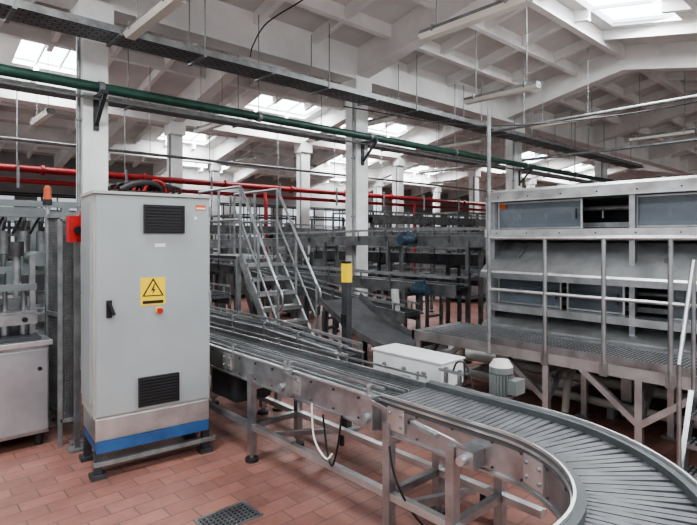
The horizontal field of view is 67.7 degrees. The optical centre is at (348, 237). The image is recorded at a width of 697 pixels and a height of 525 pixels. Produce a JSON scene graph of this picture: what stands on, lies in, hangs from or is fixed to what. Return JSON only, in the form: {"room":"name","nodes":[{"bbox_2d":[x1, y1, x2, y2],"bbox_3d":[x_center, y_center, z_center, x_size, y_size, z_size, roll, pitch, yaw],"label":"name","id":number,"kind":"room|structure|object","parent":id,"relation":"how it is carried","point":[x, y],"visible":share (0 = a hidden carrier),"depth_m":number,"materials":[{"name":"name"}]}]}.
{"room":"processing plant","nodes":[
{"label":"processing plant","id":0,"kind":"room"},
{"bbox_2d":[0,151,468,260],"bbox_3d":[-4.576,-0.950,26.797,38.700,5.200,0.200,0,0,-42],"label":"wall","id":1,"kind":"structure","parent":0,"point":[5,157],"depth_m":24.69,"materials":[{"name":"paint"}]},
{"bbox_2d":[0,193,464,241],"bbox_3d":[-4.858,-0.600,26.497,36.530,2.110,0.065,0,0,-42],"label":"window","id":2,"kind":"structure","parent":1,"relation":"in","point":[260,210],"depth_m":26.89,"materials":[{"name":"glass"}]},
{"bbox_2d":[0,0,696,199],"bbox_3d":[4.586,-3.295,16.631,38.830,1.190,27.170,0,0,-42],"label":"ceiling","id":3,"kind":"structure","parent":0,"point":[579,49],"depth_m":10.55,"materials":[{"name":"white paint"}]},
{"bbox_2d":[30,52,55,125],"bbox_3d":[-5.702,-2.837,9.684,0.180,1.274,1.270,0,0,-42],"label":"fluorescent light fixture","id":4,"kind":"object","parent":3,"relation":"hanging from","point":[48,112],"visible":0.8,"depth_m":9.48,"materials":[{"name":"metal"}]},
{"bbox_2d":[123,0,186,39],"bbox_3d":[-1.988,-2.873,5.290,0.180,1.346,1.270,0,0,-42],"label":"fluorescent light fixture","id":5,"kind":"object","parent":3,"relation":"hanging from","point":[161,9],"visible":1,"depth_m":5.25,"materials":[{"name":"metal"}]},
{"bbox_2d":[193,123,223,133],"bbox_3d":[-2.763,-2.950,10.466,0.180,1.501,1.270,0,0,-42],"label":"fluorescent light fixture","id":6,"kind":"object","parent":3,"relation":"hanging from","point":[200,129],"visible":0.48,"depth_m":10.54,"materials":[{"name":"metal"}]},
{"bbox_2d":[231,156,257,162],"bbox_3d":[-3.041,-2.857,15.080,0.180,1.315,1.270,0,0,-42],"label":"fluorescent light fixture","id":7,"kind":"object","parent":3,"relation":"hanging from","point":[250,158],"visible":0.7,"depth_m":14.85,"materials":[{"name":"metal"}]},
{"bbox_2d":[0,49,594,183],"bbox_3d":[1.265,-2.764,12.711,25.020,1.372,0.380,0,0,-42],"label":"cable tray","id":8,"kind":"object","parent":3,"relation":"hanging from","point":[2,86],"visible":0.52,"depth_m":9.62,"materials":[{"name":"metal"}]},
{"bbox_2d":[290,153,316,171],"bbox_3d":[-1.474,-2.878,16.776,0.180,1.356,1.270,0,0,-42],"label":"fluorescent light fixture","id":9,"kind":"object","parent":3,"relation":"hanging from","point":[311,165],"visible":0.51,"depth_m":16.45,"materials":[{"name":"metal"}]},
{"bbox_2d":[0,15,616,185],"bbox_3d":[1.317,-2.200,9.696,21.000,1.900,0.370,0,0,-42],"label":"pipe","id":10,"kind":"object","parent":3,"relation":"hanging from","point":[102,89],"visible":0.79,"depth_m":7.11,"materials":[{"name":"metal"}]},
{"bbox_2d":[0,0,643,168],"bbox_3d":[1.422,-2.711,9.582,21.040,0.978,0.460,0,0,-42],"label":"cable tray","id":11,"kind":"object","parent":3,"relation":"hanging from","point":[20,11],"visible":0.94,"depth_m":6.90,"materials":[{"name":"metal"}]},
{"bbox_2d":[14,0,668,178],"bbox_3d":[0.745,-3.625,13.760,19.308,0.448,33.481,0,0,8],"label":"windows","id":12,"kind":"structure","parent":3,"relation":"attached to","point":[29,50],"depth_m":9.96,"materials":[{"name":"white glass"}]},
{"bbox_2d":[0,0,696,191],"bbox_3d":[3.884,-2.535,9.098,22.008,1.830,12.230,0,0,-42],"label":"conduit","id":13,"kind":"object","parent":3,"relation":"attached to","point":[569,118],"visible":0.86,"depth_m":10.19,"materials":[{"name":"metal"}]},
{"bbox_2d":[368,94,401,126],"bbox_3d":[0.510,-2.786,10.063,0.180,1.172,1.270,0,0,-42],"label":"fluorescent light fixture","id":14,"kind":"object","parent":3,"relation":"hanging from","point":[388,118],"visible":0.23,"depth_m":9.82,"materials":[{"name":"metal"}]},
{"bbox_2d":[418,139,450,173],"bbox_3d":[2.871,-2.847,17.349,0.180,1.295,1.270,0,0,-42],"label":"fluorescent light fixture","id":15,"kind":"object","parent":3,"relation":"hanging from","point":[445,139],"visible":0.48,"depth_m":17.14,"materials":[{"name":"metal"}]},
{"bbox_2d":[429,180,455,183],"bbox_3d":[3.825,-2.837,21.056,0.180,1.274,1.270,0,0,-42],"label":"fluorescent light fixture","id":16,"kind":"object","parent":3,"relation":"hanging from","point":[448,181],"visible":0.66,"depth_m":20.95,"materials":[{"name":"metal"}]},
{"bbox_2d":[436,138,483,147],"bbox_3d":[2.638,-2.817,12.405,0.180,1.234,1.270,0,0,-42],"label":"fluorescent light fixture","id":17,"kind":"object","parent":3,"relation":"hanging from","point":[473,140],"visible":0.66,"depth_m":12.26,"materials":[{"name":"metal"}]},
{"bbox_2d":[418,0,532,41],"bbox_3d":[1.257,-2.929,5.335,0.180,1.458,1.270,0,0,-42],"label":"fluorescent light fixture","id":18,"kind":"object","parent":3,"relation":"hanging from","point":[500,7],"visible":1,"depth_m":5.28,"materials":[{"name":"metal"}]},
{"bbox_2d":[463,6,540,104],"bbox_3d":[2.364,-2.959,8.100,0.180,1.519,1.270,0,0,-42],"label":"fluorescent light fixture","id":19,"kind":"object","parent":3,"relation":"hanging from","point":[530,86],"visible":0.89,"depth_m":7.95,"materials":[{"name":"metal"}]},
{"bbox_2d":[532,69,599,128],"bbox_3d":[4.152,-2.939,9.998,0.180,1.478,1.270,0,0,-42],"label":"fluorescent light fixture","id":20,"kind":"object","parent":3,"relation":"hanging from","point":[560,123],"visible":0.34,"depth_m":10.14,"materials":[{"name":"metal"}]},
{"bbox_2d":[629,75,695,140],"bbox_3d":[6.836,-2.930,11.358,0.180,1.460,1.270,0,0,-42],"label":"fluorescent light fixture","id":21,"kind":"object","parent":3,"relation":"hanging from","point":[690,130],"visible":0.81,"depth_m":11.36,"materials":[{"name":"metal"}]},
{"bbox_2d":[0,284,696,524],"bbox_3d":[4.742,1.725,16.483,39.200,0.150,28.000,0,0,-42],"label":"floor","id":22,"kind":"structure","parent":0,"point":[42,484],"depth_m":3.60,"materials":[{"name":"brown tile"}]},
{"bbox_2d":[0,222,2,284],"bbox_3d":[-6.690,0.635,7.352,3.000,2.030,0.920,0,0,-42],"label":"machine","id":23,"kind":"object","parent":22,"relation":"on","point":[1,225],"visible":0.02,"depth_m":8.07,"materials":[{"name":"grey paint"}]},
{"bbox_2d":[0,325,52,444],"bbox_3d":[-3.378,1.215,3.808,1.970,0.870,0.860,0,0,-42],"label":"metal cabinet","id":24,"kind":"object","parent":22,"relation":"on","point":[24,358],"visible":0.83,"depth_m":4.05,"materials":[{"name":"metal"}]},
{"bbox_2d":[0,242,37,335],"bbox_3d":[-2.976,0.405,4.073,0.880,0.750,0.568,0,0,-42],"label":"machine","id":25,"kind":"object","parent":24,"relation":"on","point":[14,310],"visible":1,"depth_m":4.24,"materials":[{"name":"silver metal"}]},
{"bbox_2d":[0,199,76,334],"bbox_3d":[-4.213,0.645,4.853,2.700,2.010,1.650,0,0,-42],"label":"machine","id":26,"kind":"object","parent":22,"relation":"on","point":[23,212],"visible":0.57,"depth_m":5.04,"materials":[{"name":"metal"}]},
{"bbox_2d":[7,210,75,297],"bbox_3d":[-6.731,0.485,14.615,4.516,2.330,2.120,0,0,-42],"label":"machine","id":27,"kind":"object","parent":22,"relation":"on","point":[9,257],"visible":0.02,"depth_m":13.84,"materials":[{"name":"grey paint"}]},
{"bbox_2d":[42,185,56,419],"bbox_3d":[-2.743,0.585,4.738,0.120,2.130,0.120,0,0,-42],"label":"beacon","id":28,"kind":"object","parent":22,"relation":"on","point":[47,196],"visible":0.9,"depth_m":4.72,"materials":[{"name":"plastic"}]},
{"bbox_2d":[45,212,82,447],"bbox_3d":[-2.418,0.720,4.377,0.185,1.860,0.670,0,0,-42],"label":"guard","id":29,"kind":"object","parent":22,"relation":"on","point":[59,253],"visible":0.71,"depth_m":4.18,"materials":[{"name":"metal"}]},
{"bbox_2d":[66,211,82,453],"bbox_3d":[-2.085,0.659,4.059,0.199,1.982,0.150,0,0,-42],"label":"post","id":30,"kind":"object","parent":22,"relation":"on","point":[73,223],"visible":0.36,"depth_m":4.03,"materials":[{"name":"grey metal"}]},
{"bbox_2d":[70,0,113,380],"bbox_3d":[-3.040,-0.650,6.157,0.390,4.600,0.380,0,0,-42],"label":"concrete column","id":31,"kind":"structure","parent":22,"relation":"on","point":[91,55],"depth_m":6.02,"materials":[{"name":"paint"}]},
{"bbox_2d":[79,179,215,482],"bbox_3d":[-1.569,0.602,4.006,0.907,2.096,0.703,0,0,-36],"label":"tall cabinet","id":32,"kind":"object","parent":22,"relation":"on","point":[146,293],"visible":1,"depth_m":3.74,"materials":[{"name":"grey metal"}]},
{"bbox_2d":[164,121,185,193],"bbox_3d":[-4.160,-0.650,12.439,0.390,4.600,0.380,0,0,-42],"label":"concrete column","id":33,"kind":"structure","parent":22,"relation":"on","point":[174,131],"depth_m":12.33,"materials":[{"name":"paint"}]},
{"bbox_2d":[208,162,221,253],"bbox_3d":[-4.910,-0.650,19.058,0.390,4.600,0.380,0,0,-42],"label":"concrete column","id":34,"kind":"structure","parent":22,"relation":"on","point":[215,168],"depth_m":18.91,"materials":[{"name":"paint"}]},
{"bbox_2d":[210,282,230,308],"bbox_3d":[-3.320,1.124,8.403,0.380,1.052,5.100,0,0,-42],"label":"conveyor","id":35,"kind":"object","parent":22,"relation":"on","point":[223,297],"visible":0.04,"depth_m":6.66,"materials":[{"name":"silver metal"}]},
{"bbox_2d":[193,501,263,524],"bbox_3d":[-0.705,1.643,3.063,0.340,0.013,0.220,0,0,-42],"label":"floor drain grate","id":36,"kind":"object","parent":22,"relation":"on","point":[242,512],"visible":1,"depth_m":3.07,"materials":[{"name":"silver metal"}]},
{"bbox_2d":[0,191,456,253],"bbox_3d":[-1.861,0.137,23.590,27.120,3.026,1.060,0,0,-42],"label":"gallery","id":37,"kind":"object","parent":22,"relation":"on","point":[11,193],"visible":0.18,"depth_m":21.25,"materials":[{"name":"metal"}]},
{"bbox_2d":[210,222,262,294],"bbox_3d":[-3.598,0.585,14.221,2.420,2.130,1.120,0,0,-42],"label":"machine","id":38,"kind":"object","parent":22,"relation":"on","point":[223,250],"visible":0.06,"depth_m":14.05,"materials":[{"name":"metal"}]},
{"bbox_2d":[0,78,485,271],"bbox_3d":[-1.534,-0.800,14.301,21.020,4.900,0.321,0,0,-42],"label":"pipe","id":39,"kind":"object","parent":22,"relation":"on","point":[42,170],"visible":0.67,"depth_m":12.97,"materials":[{"name":"metal"}]},
{"bbox_2d":[229,195,272,317],"bbox_3d":[-2.000,0.389,10.890,0.540,2.597,1.119,0,0,-42],"label":"stairs","id":40,"kind":"structure","parent":22,"relation":"on","point":[243,281],"depth_m":10.99,"materials":[{"name":"metal"}]},
{"bbox_2d":[198,185,321,334],"bbox_3d":[-1.290,0.484,7.302,0.650,2.404,2.295,0,0,-42],"label":"stairs","id":41,"kind":"structure","parent":22,"relation":"on","point":[240,263],"depth_m":7.05,"materials":[{"name":"metal"}]},
{"bbox_2d":[210,214,344,266],"bbox_3d":[-2.426,0.435,18.803,4.520,2.430,2.120,0,0,-42],"label":"conveyor","id":42,"kind":"object","parent":22,"relation":"on","point":[226,215],"visible":0.1,"depth_m":18.52,"materials":[{"name":"metal"}]},
{"bbox_2d":[210,306,364,414],"bbox_3d":[-1.963,1.214,6.219,0.354,0.872,6.158,0,0,-42],"label":"conveyor","id":43,"kind":"object","parent":22,"relation":"on","point":[258,326],"visible":0.41,"depth_m":4.73,"materials":[{"name":"silver metal"}]},
{"bbox_2d":[273,234,320,317],"bbox_3d":[-1.076,0.785,11.175,0.750,1.730,0.820,0,0,-42],"label":"machine","id":44,"kind":"object","parent":22,"relation":"on","point":[313,262],"visible":0.25,"depth_m":10.96,"materials":[{"name":"grey paint"}]},
{"bbox_2d":[294,141,311,260],"bbox_3d":[-1.312,-0.650,15.030,0.390,4.600,0.380,0,0,-42],"label":"concrete column","id":45,"kind":"structure","parent":22,"relation":"on","point":[303,150],"depth_m":14.93,"materials":[{"name":"paint"}]},
{"bbox_2d":[210,258,420,361],"bbox_3d":[-1.287,0.949,7.717,4.710,1.402,1.884,0,0,9],"label":"conveyor","id":46,"kind":"object","parent":22,"relation":"on","point":[328,293],"visible":0.3,"depth_m":7.71,"materials":[{"name":"metal"}]},
{"bbox_2d":[210,258,468,341],"bbox_3d":[-1.228,1.024,8.941,7.157,1.252,0.699,0,0,41],"label":"conveyor","id":47,"kind":"object","parent":22,"relation":"on","point":[443,289],"visible":0.32,"depth_m":7.59,"materials":[{"name":"metal"}]},
{"bbox_2d":[407,280,431,295],"bbox_3d":[0.941,0.650,6.771,0.215,0.190,0.310,0,0,-42],"label":"motor","id":48,"kind":"object","parent":47,"relation":"attached to","point":[419,287],"visible":1,"depth_m":6.68,"materials":[{"name":"blue paint"}]},
{"bbox_2d":[210,221,484,313],"bbox_3d":[-0.637,0.624,11.703,7.341,2.052,3.222,0,0,0],"label":"conveyor","id":49,"kind":"object","parent":22,"relation":"on","point":[213,228],"visible":0.37,"depth_m":11.84,"materials":[{"name":"metal"}]},
{"bbox_2d":[210,228,485,363],"bbox_3d":[-0.979,0.759,8.346,6.587,1.782,2.590,0,0,10],"label":"conveyor","id":50,"kind":"object","parent":22,"relation":"on","point":[467,241],"visible":0.41,"depth_m":8.00,"materials":[{"name":"metal"}]},
{"bbox_2d":[397,232,416,244],"bbox_3d":[0.844,0.010,7.460,0.310,0.190,0.150,0,0,-42],"label":"motor","id":51,"kind":"object","parent":50,"relation":"attached to","point":[405,238],"visible":1,"depth_m":7.39,"materials":[{"name":"blue paint"}]},
{"bbox_2d":[268,246,429,271],"bbox_3d":[0.032,0.999,18.687,8.800,1.302,0.595,0,0,-42],"label":"conveyor","id":52,"kind":"object","parent":22,"relation":"on","point":[410,250],"visible":0.09,"depth_m":18.37,"materials":[{"name":"metal"}]},
{"bbox_2d":[338,261,360,431],"bbox_3d":[-0.015,0.925,4.475,0.160,1.450,0.180,0,0,-42],"label":"post","id":53,"kind":"object","parent":22,"relation":"on","point":[346,266],"visible":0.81,"depth_m":4.45,"materials":[{"name":"metal"}]},
{"bbox_2d":[342,76,371,333],"bbox_3d":[0.140,-0.650,9.051,0.390,4.600,0.380,0,0,-42],"label":"concrete column","id":54,"kind":"structure","parent":22,"relation":"on","point":[356,119],"depth_m":8.95,"materials":[{"name":"paint"}]},
{"bbox_2d":[265,260,477,327],"bbox_3d":[0.092,1.099,10.894,0.500,1.102,6.008,0,0,-42],"label":"conveyor","id":55,"kind":"object","parent":22,"relation":"on","point":[474,279],"visible":0.11,"depth_m":9.41,"materials":[{"name":"metal"}]},
{"bbox_2d":[344,228,409,293],"bbox_3d":[0.921,0.685,15.629,2.000,1.930,0.920,0,0,-42],"label":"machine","id":56,"kind":"object","parent":22,"relation":"on","point":[374,249],"visible":0.08,"depth_m":15.60,"materials":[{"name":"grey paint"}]},
{"bbox_2d":[372,180,382,231],"bbox_3d":[1.377,-0.650,24.779,0.390,4.600,0.380,0,0,-42],"label":"concrete column","id":57,"kind":"structure","parent":22,"relation":"on","point":[377,185],"depth_m":24.67,"materials":[{"name":"paint"}]},
{"bbox_2d":[318,293,447,362],"bbox_3d":[0.374,1.190,6.200,0.745,0.920,1.469,0,0,-42],"label":"chute","id":58,"kind":"object","parent":22,"relation":"on","point":[370,324],"visible":0.59,"depth_m":6.39,"materials":[{"name":"grey metal"}]},
{"bbox_2d":[332,211,449,272],"bbox_3d":[2.014,0.285,23.046,5.000,2.730,2.620,0,0,-42],"label":"conveyor","id":59,"kind":"object","parent":22,"relation":"on","point":[339,213],"visible":0.02,"depth_m":22.57,"materials":[{"name":"metal"}]},
{"bbox_2d":[390,156,405,262],"bbox_3d":[1.683,-0.650,17.756,0.390,4.600,0.380,0,0,-42],"label":"concrete column","id":60,"kind":"structure","parent":22,"relation":"on","point":[397,164],"depth_m":17.65,"materials":[{"name":"paint"}]},
{"bbox_2d":[313,245,485,323],"bbox_3d":[0.719,0.899,9.239,0.400,1.502,3.900,0,0,-42],"label":"conveyor","id":61,"kind":"object","parent":22,"relation":"on","point":[451,260],"visible":0.45,"depth_m":8.42,"materials":[{"name":"metal"}]},
{"bbox_2d":[371,343,464,491],"bbox_3d":[0.424,1.216,3.523,0.370,0.868,0.620,0,0,-42],"label":"junction box","id":62,"kind":"object","parent":22,"relation":"on","point":[427,362],"visible":0.55,"depth_m":3.46,"materials":[{"name":"metal"}]},
{"bbox_2d":[368,211,485,299],"bbox_3d":[4.091,0.474,15.213,7.700,2.352,3.375,0,0,-4],"label":"conveyor","id":63,"kind":"object","parent":22,"relation":"on","point":[380,219],"visible":0.34,"depth_m":14.63,"materials":[{"name":"metal"}]},
{"bbox_2d":[432,186,441,226],"bbox_3d":[4.706,-0.650,27.807,0.390,4.600,0.380,0,0,-42],"label":"concrete column","id":64,"kind":"structure","parent":22,"relation":"on","point":[436,191],"depth_m":27.70,"materials":[{"name":"paint"}]},
{"bbox_2d":[431,227,485,299],"bbox_3d":[3.471,0.685,14.164,2.200,1.930,1.320,0,0,-42],"label":"conveyor","id":65,"kind":"object","parent":22,"relation":"on","point":[474,289],"visible":0.11,"depth_m":13.45,"materials":[{"name":"metal"}]},
{"bbox_2d":[432,211,485,266],"bbox_3d":[4.165,0.385,18.379,2.300,2.530,1.220,0,0,-42],"label":"conveyor","id":66,"kind":"object","parent":22,"relation":"on","point":[458,212],"visible":0.15,"depth_m":17.77,"materials":[{"name":"grey metal"}]},
{"bbox_2d":[467,168,480,226],"bbox_3d":[5.012,-0.650,20.785,0.390,4.600,0.380,0,0,-42],"label":"concrete column","id":67,"kind":"structure","parent":22,"relation":"on","point":[473,175],"depth_m":20.67,"materials":[{"name":"paint"}]},
{"bbox_2d":[479,191,486,230],"bbox_3d":[7.886,-0.650,30.701,0.390,4.600,0.380,0,0,-42],"label":"concrete column","id":68,"kind":"structure","parent":22,"relation":"on","point":[482,195],"depth_m":30.56,"materials":[{"name":"paint"}]},
{"bbox_2d":[489,358,524,398],"bbox_3d":[0.858,1.175,2.965,0.260,0.950,0.210,0,0,-42],"label":"motor","id":69,"kind":"object","parent":22,"relation":"on","point":[502,382],"visible":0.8,"depth_m":2.93,"materials":[{"name":"metal"}]},
{"bbox_2d":[503,122,524,189],"bbox_3d":[3.986,-0.650,12.550,0.390,4.600,0.380,0,0,-42],"label":"concrete column","id":70,"kind":"structure","parent":22,"relation":"on","point":[513,150],"depth_m":12.44,"materials":[{"name":"paint"}]},
{"bbox_2d":[525,177,536,187],"bbox_3d":[8.340,-0.650,23.813,0.390,4.600,0.380,0,0,-42],"label":"concrete column","id":71,"kind":"structure","parent":22,"relation":"on","point":[528,182],"depth_m":23.71,"materials":[{"name":"paint"}]},
{"bbox_2d":[391,289,696,428],"bbox_3d":[3.455,1.148,4.610,2.155,1.004,7.257,0,0,-38],"label":"floor pipework","id":72,"kind":"structure","parent":22,"relation":"on","point":[480,371],"depth_m":5.04,"materials":[{"name":"metal"}]},
{"bbox_2d":[412,108,696,444],"bbox_3d":[2.978,0.240,3.406,0.850,2.820,6.030,0,0,-42],"label":"walkway","id":73,"kind":"object","parent":22,"relation":"on","point":[648,368],"visible":0.87,"depth_m":4.29,"materials":[{"name":"metal"}]},
{"bbox_2d":[480,175,696,420],"bbox_3d":[4.539,0.532,4.299,2.700,2.235,6.250,0,0,-42],"label":"tunnel pasteuriser","id":74,"kind":"object","parent":22,"relation":"on","point":[666,206],"visible":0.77,"depth_m":5.02,"materials":[{"name":"metal"}]},
{"bbox_2d":[595,147,609,182],"bbox_3d":[7.758,-0.650,15.983,0.390,4.600,0.380,0,0,-42],"label":"concrete column","id":75,"kind":"structure","parent":22,"relation":"on","point":[600,168],"depth_m":15.87,"materials":[{"name":"paint"}]},
{"bbox_2d":[676,260,696,480],"bbox_3d":[2.382,0.907,3.162,0.420,1.527,0.600,0,0,-42],"label":"steps","id":76,"kind":"structure","parent":22,"relation":"on","point":[685,441],"depth_m":3.36,"materials":[{"name":"silver metal"}]}
]}

